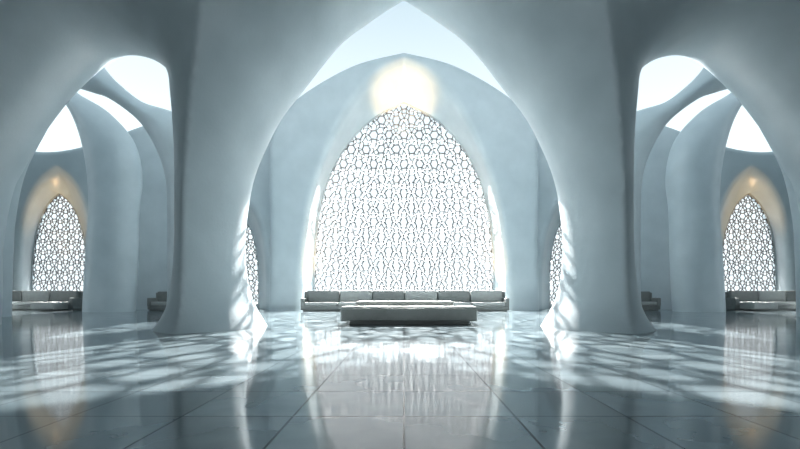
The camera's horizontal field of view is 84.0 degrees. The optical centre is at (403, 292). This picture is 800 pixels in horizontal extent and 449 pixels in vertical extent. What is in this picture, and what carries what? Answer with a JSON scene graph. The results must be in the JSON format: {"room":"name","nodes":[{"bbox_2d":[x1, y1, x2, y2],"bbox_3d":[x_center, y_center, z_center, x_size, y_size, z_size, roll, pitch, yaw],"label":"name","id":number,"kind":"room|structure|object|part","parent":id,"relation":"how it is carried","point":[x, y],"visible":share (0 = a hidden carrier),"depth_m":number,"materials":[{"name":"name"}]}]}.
{"room":"lobby lounge","nodes":[
{"label":"lobby lounge","id":0,"kind":"room"},
{"bbox_2d":[0,0,799,333],"bbox_3d":[-0.010,-4.707,12.498,33.093,11.928,4.428,0,0,0],"label":"wall","id":1,"kind":"structure","parent":0,"point":[235,68],"depth_m":11.86,"materials":[{"name":"paint"}]},
{"bbox_2d":[0,300,799,448],"bbox_3d":[0.000,1.150,24.000,72.000,0.300,72.000,0,0,0],"label":"floor","id":2,"kind":"structure","parent":0,"point":[70,379],"depth_m":4.85,"materials":[{"name":"tile"}]},
{"bbox_2d":[12,291,82,309],"bbox_3d":[-21.550,0.430,25.325,5.300,1.140,2.250,0,0,0],"label":"sofa","id":3,"kind":"object","parent":2,"relation":"on","point":[21,300],"visible":0.82,"depth_m":25.95,"materials":[{"name":"grey fabric"}]},
{"bbox_2d":[12,291,22,301],"bbox_3d":[-23.183,0.190,26.090,1.593,0.660,0.280,0,0,0],"label":"cushion","id":4,"kind":"object","parent":3,"relation":"on","point":[17,296],"depth_m":25.95,"materials":[{"name":"grey fabric"}]},
{"bbox_3d":[-21.550,0.600,25.700,1.613,0.200,0.800,0,0,0],"label":"seat","id":5,"kind":"part","parent":3,"relation":"part of","materials":[{"name":"fabric"}]},
{"bbox_2d":[22,291,50,301],"bbox_3d":[-21.550,0.190,26.090,1.593,0.660,0.280,0,0,0],"label":"cushion","id":6,"kind":"object","parent":3,"relation":"on","point":[27,296],"depth_m":25.95,"materials":[{"name":"fabric"}]},
{"bbox_2d":[50,291,79,301],"bbox_3d":[-19.917,0.190,26.090,1.593,0.660,0.280,0,0,0],"label":"cushion","id":7,"kind":"object","parent":3,"relation":"on","point":[55,296],"depth_m":25.95,"materials":[{"name":"grey fabric"}]},
{"bbox_3d":[-19.000,0.515,25.875,0.200,0.470,1.150,0,0,0],"label":"arm","id":8,"kind":"part","parent":3,"relation":"part of","materials":[{"name":"grey fabric"}]},
{"bbox_2d":[147,291,166,310],"bbox_3d":[-12.400,0.455,25.775,4.400,1.090,1.150,0,0,0],"label":"sofa","id":9,"kind":"object","parent":2,"relation":"on","point":[158,303],"visible":0.27,"depth_m":25.27,"materials":[{"name":"grey fabric"}]},
{"bbox_3d":[-14.500,0.515,25.775,0.200,0.470,1.150,0,0,0],"label":"arm","id":10,"kind":"part","parent":9,"relation":"part of","materials":[{"name":"grey fabric"}]},
{"bbox_3d":[-13.733,0.600,25.600,1.313,0.200,0.800,0,0,0],"label":"seat","id":11,"kind":"part","parent":9,"relation":"part of","materials":[{"name":"fabric"}]},
{"bbox_2d":[158,291,166,301],"bbox_3d":[-13.733,0.215,25.990,1.293,0.610,0.280,0,0,0],"label":"cushion","id":12,"kind":"object","parent":9,"relation":"on","point":[162,295],"depth_m":25.85,"materials":[{"name":"grey fabric"}]},
{"bbox_2d":[301,290,508,310],"bbox_3d":[0.050,0.430,24.575,11.300,1.140,1.150,0,0,0],"label":"sofa","id":13,"kind":"object","parent":2,"relation":"on","point":[313,300],"visible":0.7,"depth_m":24.65,"materials":[{"name":"grey fabric"}]},
{"bbox_3d":[-5.500,0.515,24.575,0.200,0.470,1.150,0,0,0],"label":"arm","id":14,"kind":"part","parent":13,"relation":"part of","materials":[{"name":"grey fabric"}]},
{"bbox_3d":[-4.492,0.600,24.400,1.797,0.200,0.800,0,0,0],"label":"seat","id":15,"kind":"part","parent":13,"relation":"part of","materials":[{"name":"fabric"}]},
{"bbox_2d":[307,290,339,301],"bbox_3d":[-4.492,0.190,24.790,1.777,0.660,0.280,0,0,0],"label":"cushion","id":16,"kind":"object","parent":13,"relation":"on","point":[312,295],"depth_m":24.65,"materials":[{"name":"grey fabric"}]},
{"bbox_3d":[-2.675,0.600,24.400,1.797,0.200,0.800,0,0,0],"label":"seat","id":17,"kind":"part","parent":13,"relation":"part of","materials":[{"name":"fabric"}]},
{"bbox_2d":[340,290,371,301],"bbox_3d":[-2.675,0.190,24.790,1.777,0.660,0.280,0,0,0],"label":"cushion","id":18,"kind":"object","parent":13,"relation":"on","point":[345,295],"depth_m":24.65,"materials":[{"name":"fabric"}]},
{"bbox_2d":[373,290,404,300],"bbox_3d":[-0.858,0.190,24.790,1.777,0.660,0.280,0,0,0],"label":"cushion","id":19,"kind":"object","parent":13,"relation":"on","point":[378,295],"depth_m":24.65,"materials":[{"name":"grey fabric"}]},
{"bbox_3d":[0.050,0.320,25.030,11.300,0.800,0.240,0,0,0],"label":"backrest","id":20,"kind":"part","parent":13,"relation":"part of","materials":[{"name":"grey fabric"}]},
{"bbox_2d":[405,290,436,300],"bbox_3d":[0.958,0.190,24.790,1.777,0.660,0.280,0,0,0],"label":"cushion","id":21,"kind":"object","parent":13,"relation":"on","point":[410,295],"depth_m":24.65,"materials":[{"name":"fabric"}]},
{"bbox_2d":[438,290,469,301],"bbox_3d":[2.775,0.190,24.790,1.777,0.660,0.280,0,0,0],"label":"cushion","id":22,"kind":"object","parent":13,"relation":"on","point":[443,295],"depth_m":24.65,"materials":[{"name":"grey fabric"}]},
{"bbox_3d":[2.775,0.600,24.400,1.797,0.200,0.800,0,0,0],"label":"seat","id":23,"kind":"part","parent":13,"relation":"part of","materials":[{"name":"fabric"}]},
{"bbox_2d":[470,290,501,301],"bbox_3d":[4.592,0.190,24.790,1.777,0.660,0.280,0,0,0],"label":"cushion","id":24,"kind":"object","parent":13,"relation":"on","point":[475,295],"depth_m":24.65,"materials":[{"name":"fabric"}]},
{"bbox_3d":[4.592,0.600,24.400,1.797,0.200,0.800,0,0,0],"label":"seat","id":25,"kind":"part","parent":13,"relation":"part of","materials":[{"name":"fabric"}]},
{"bbox_3d":[5.600,0.515,24.575,0.200,0.470,1.150,0,0,0],"label":"arm","id":26,"kind":"part","parent":13,"relation":"part of","materials":[{"name":"grey fabric"}]},
{"bbox_2d":[341,301,476,323],"bbox_3d":[0.150,0.640,15.000,4.260,0.720,2.400,0,0,0],"label":"bench","id":27,"kind":"object","parent":2,"relation":"on","point":[364,312],"visible":1,"depth_m":13.80,"materials":[{"name":"fabric"}]},
{"bbox_2d":[356,301,453,305],"bbox_3d":[0.025,0.380,15.500,3.310,0.200,1.200,0,0,0],"label":"cushion","id":28,"kind":"object","parent":27,"relation":"on","point":[358,303],"depth_m":14.90,"materials":[{"name":"fabric"}]},
{"bbox_2d":[341,306,475,307],"bbox_3d":[0.150,0.455,14.350,4.220,0.050,1.000,0,0,0],"label":"cushion","id":29,"kind":"object","parent":27,"relation":"on","point":[343,306],"depth_m":13.85,"materials":[{"name":"fabric"}]},
{"bbox_2d":[641,291,660,310],"bbox_3d":[12.400,0.455,25.775,4.400,1.090,1.150,0,0,0],"label":"sofa","id":30,"kind":"object","parent":2,"relation":"on","point":[648,303],"visible":0.24,"depth_m":25.27,"materials":[{"name":"grey fabric"}]},
{"bbox_2d":[641,291,649,301],"bbox_3d":[13.733,0.215,25.990,1.293,0.610,0.280,0,0,0],"label":"cushion","id":31,"kind":"object","parent":30,"relation":"on","point":[645,295],"depth_m":25.85,"materials":[{"name":"grey fabric"}]},
{"bbox_3d":[13.733,0.600,25.600,1.313,0.200,0.800,0,0,0],"label":"seat","id":32,"kind":"part","parent":30,"relation":"part of","materials":[{"name":"fabric"}]},
{"bbox_3d":[14.500,0.515,25.775,0.200,0.470,1.150,0,0,0],"label":"arm","id":33,"kind":"part","parent":30,"relation":"part of","materials":[{"name":"grey fabric"}]},
{"bbox_2d":[725,291,795,309],"bbox_3d":[21.550,0.430,25.325,5.300,1.140,2.250,0,0,0],"label":"sofa","id":34,"kind":"object","parent":2,"relation":"on","point":[735,300],"visible":0.85,"depth_m":25.95,"materials":[{"name":"grey fabric"}]},
{"bbox_3d":[19.000,0.515,25.875,0.200,0.470,1.150,0,0,0],"label":"arm","id":35,"kind":"part","parent":34,"relation":"part of","materials":[{"name":"grey fabric"}]},
{"bbox_2d":[728,291,757,301],"bbox_3d":[19.917,0.190,26.090,1.593,0.660,0.280,0,0,0],"label":"cushion","id":36,"kind":"object","parent":34,"relation":"on","point":[744,296],"depth_m":25.95,"materials":[{"name":"grey fabric"}]},
{"bbox_2d":[757,291,785,301],"bbox_3d":[21.550,0.190,26.090,1.593,0.660,0.280,0,0,0],"label":"cushion","id":37,"kind":"object","parent":34,"relation":"on","point":[762,296],"depth_m":25.95,"materials":[{"name":"fabric"}]},
{"bbox_3d":[21.550,0.600,25.700,1.613,0.200,0.800,0,0,0],"label":"seat","id":38,"kind":"part","parent":34,"relation":"part of","materials":[{"name":"fabric"}]},
{"bbox_2d":[785,291,795,301],"bbox_3d":[23.183,0.190,26.090,1.593,0.660,0.280,0,0,0],"label":"cushion","id":39,"kind":"object","parent":34,"relation":"on","point":[790,296],"depth_m":25.95,"materials":[{"name":"grey fabric"}]},
{"bbox_2d":[2,67,799,316],"bbox_3d":[0.000,-5.155,18.500,43.223,12.840,1.900,0,0,0],"label":"wall","id":40,"kind":"structure","parent":0,"point":[157,121],"depth_m":17.88,"materials":[{"name":"paint"}]},
{"bbox_2d":[269,53,538,309],"bbox_3d":[0.000,-6.334,26.750,15.719,15.187,2.500,0,0,0],"label":"wall","id":41,"kind":"structure","parent":0,"point":[308,141],"depth_m":25.50,"materials":[{"name":"paint"}]},
{"bbox_2d":[315,106,492,291],"bbox_3d":[0.001,-5.492,27.500,11.253,12.585,0.100,0,0,0],"label":"lattice screen","id":42,"kind":"object","parent":41,"relation":"attached to","point":[406,109],"visible":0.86,"depth_m":27.47,"materials":[{"name":"metal"}]},
{"bbox_2d":[314,102,493,289],"bbox_3d":[0.000,-5.584,27.500,11.317,12.529,0.160,0,0,0],"label":"frame","id":43,"kind":"object","parent":41,"relation":"attached to","point":[403,103],"visible":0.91,"depth_m":27.43,"materials":[{"name":"paint"}]},
{"bbox_2d":[12,126,795,309],"bbox_3d":[0.000,-4.890,28.000,62.087,12.327,2.200,0,0,0],"label":"wall","id":44,"kind":"structure","parent":0,"point":[48,174],"depth_m":26.90,"materials":[{"name":"paint"}]},
{"bbox_2d":[32,194,84,291],"bbox_3d":[-22.159,-2.840,28.600,3.738,7.268,0.088,0,0,0],"label":"lattice screen","id":45,"kind":"object","parent":44,"relation":"attached to","point":[60,196],"visible":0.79,"depth_m":28.57,"materials":[{"name":"metal"}]},
{"bbox_2d":[31,193,85,290],"bbox_3d":[-22.159,-2.913,28.600,3.811,7.216,0.160,0,0,0],"label":"frame","id":46,"kind":"object","parent":44,"relation":"attached to","point":[48,204],"visible":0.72,"depth_m":28.53,"materials":[{"name":"paint"}]},
{"bbox_2d":[246,225,257,303],"bbox_3d":[-10.950,-2.328,28.600,3.347,6.244,0.088,0,0,0],"label":"lattice screen","id":47,"kind":"object","parent":44,"relation":"attached to","point":[247,230],"visible":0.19,"depth_m":28.57,"materials":[{"name":"metal"}]},
{"bbox_2d":[247,222,258,303],"bbox_3d":[-10.950,-2.431,28.600,3.420,6.248,0.160,0,0,0],"label":"frame","id":48,"kind":"object","parent":44,"relation":"attached to","point":[247,222],"visible":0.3,"depth_m":28.52,"materials":[{"name":"paint"}]},
{"bbox_2d":[549,222,560,303],"bbox_3d":[10.950,-2.431,28.600,3.420,6.248,0.160,0,0,0],"label":"frame","id":49,"kind":"object","parent":44,"relation":"attached to","point":[560,222],"visible":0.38,"depth_m":28.52,"materials":[{"name":"paint"}]},
{"bbox_2d":[550,225,561,303],"bbox_3d":[10.950,-2.333,28.600,3.347,6.255,0.088,0,0,0],"label":"lattice screen","id":50,"kind":"object","parent":44,"relation":"attached to","point":[558,231],"visible":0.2,"depth_m":28.57,"materials":[{"name":"metal"}]},
{"bbox_2d":[723,194,775,291],"bbox_3d":[22.159,-2.838,28.600,3.738,7.264,0.088,0,0,0],"label":"lattice screen","id":51,"kind":"object","parent":44,"relation":"attached to","point":[747,196],"visible":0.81,"depth_m":28.57,"materials":[{"name":"metal"}]},
{"bbox_2d":[722,193,776,290],"bbox_3d":[22.159,-2.913,28.600,3.811,7.216,0.160,0,0,0],"label":"frame","id":52,"kind":"object","parent":44,"relation":"attached to","point":[757,201],"visible":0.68,"depth_m":28.53,"materials":[{"name":"paint"}]},
{"bbox_2d":[66,93,741,311],"bbox_3d":[0.000,-6.240,24.000,55.966,15.025,2.000,0,0,0],"label":"wall","id":53,"kind":"structure","parent":0,"point":[111,155],"depth_m":23.13,"materials":[{"name":"paint"}]}
]}

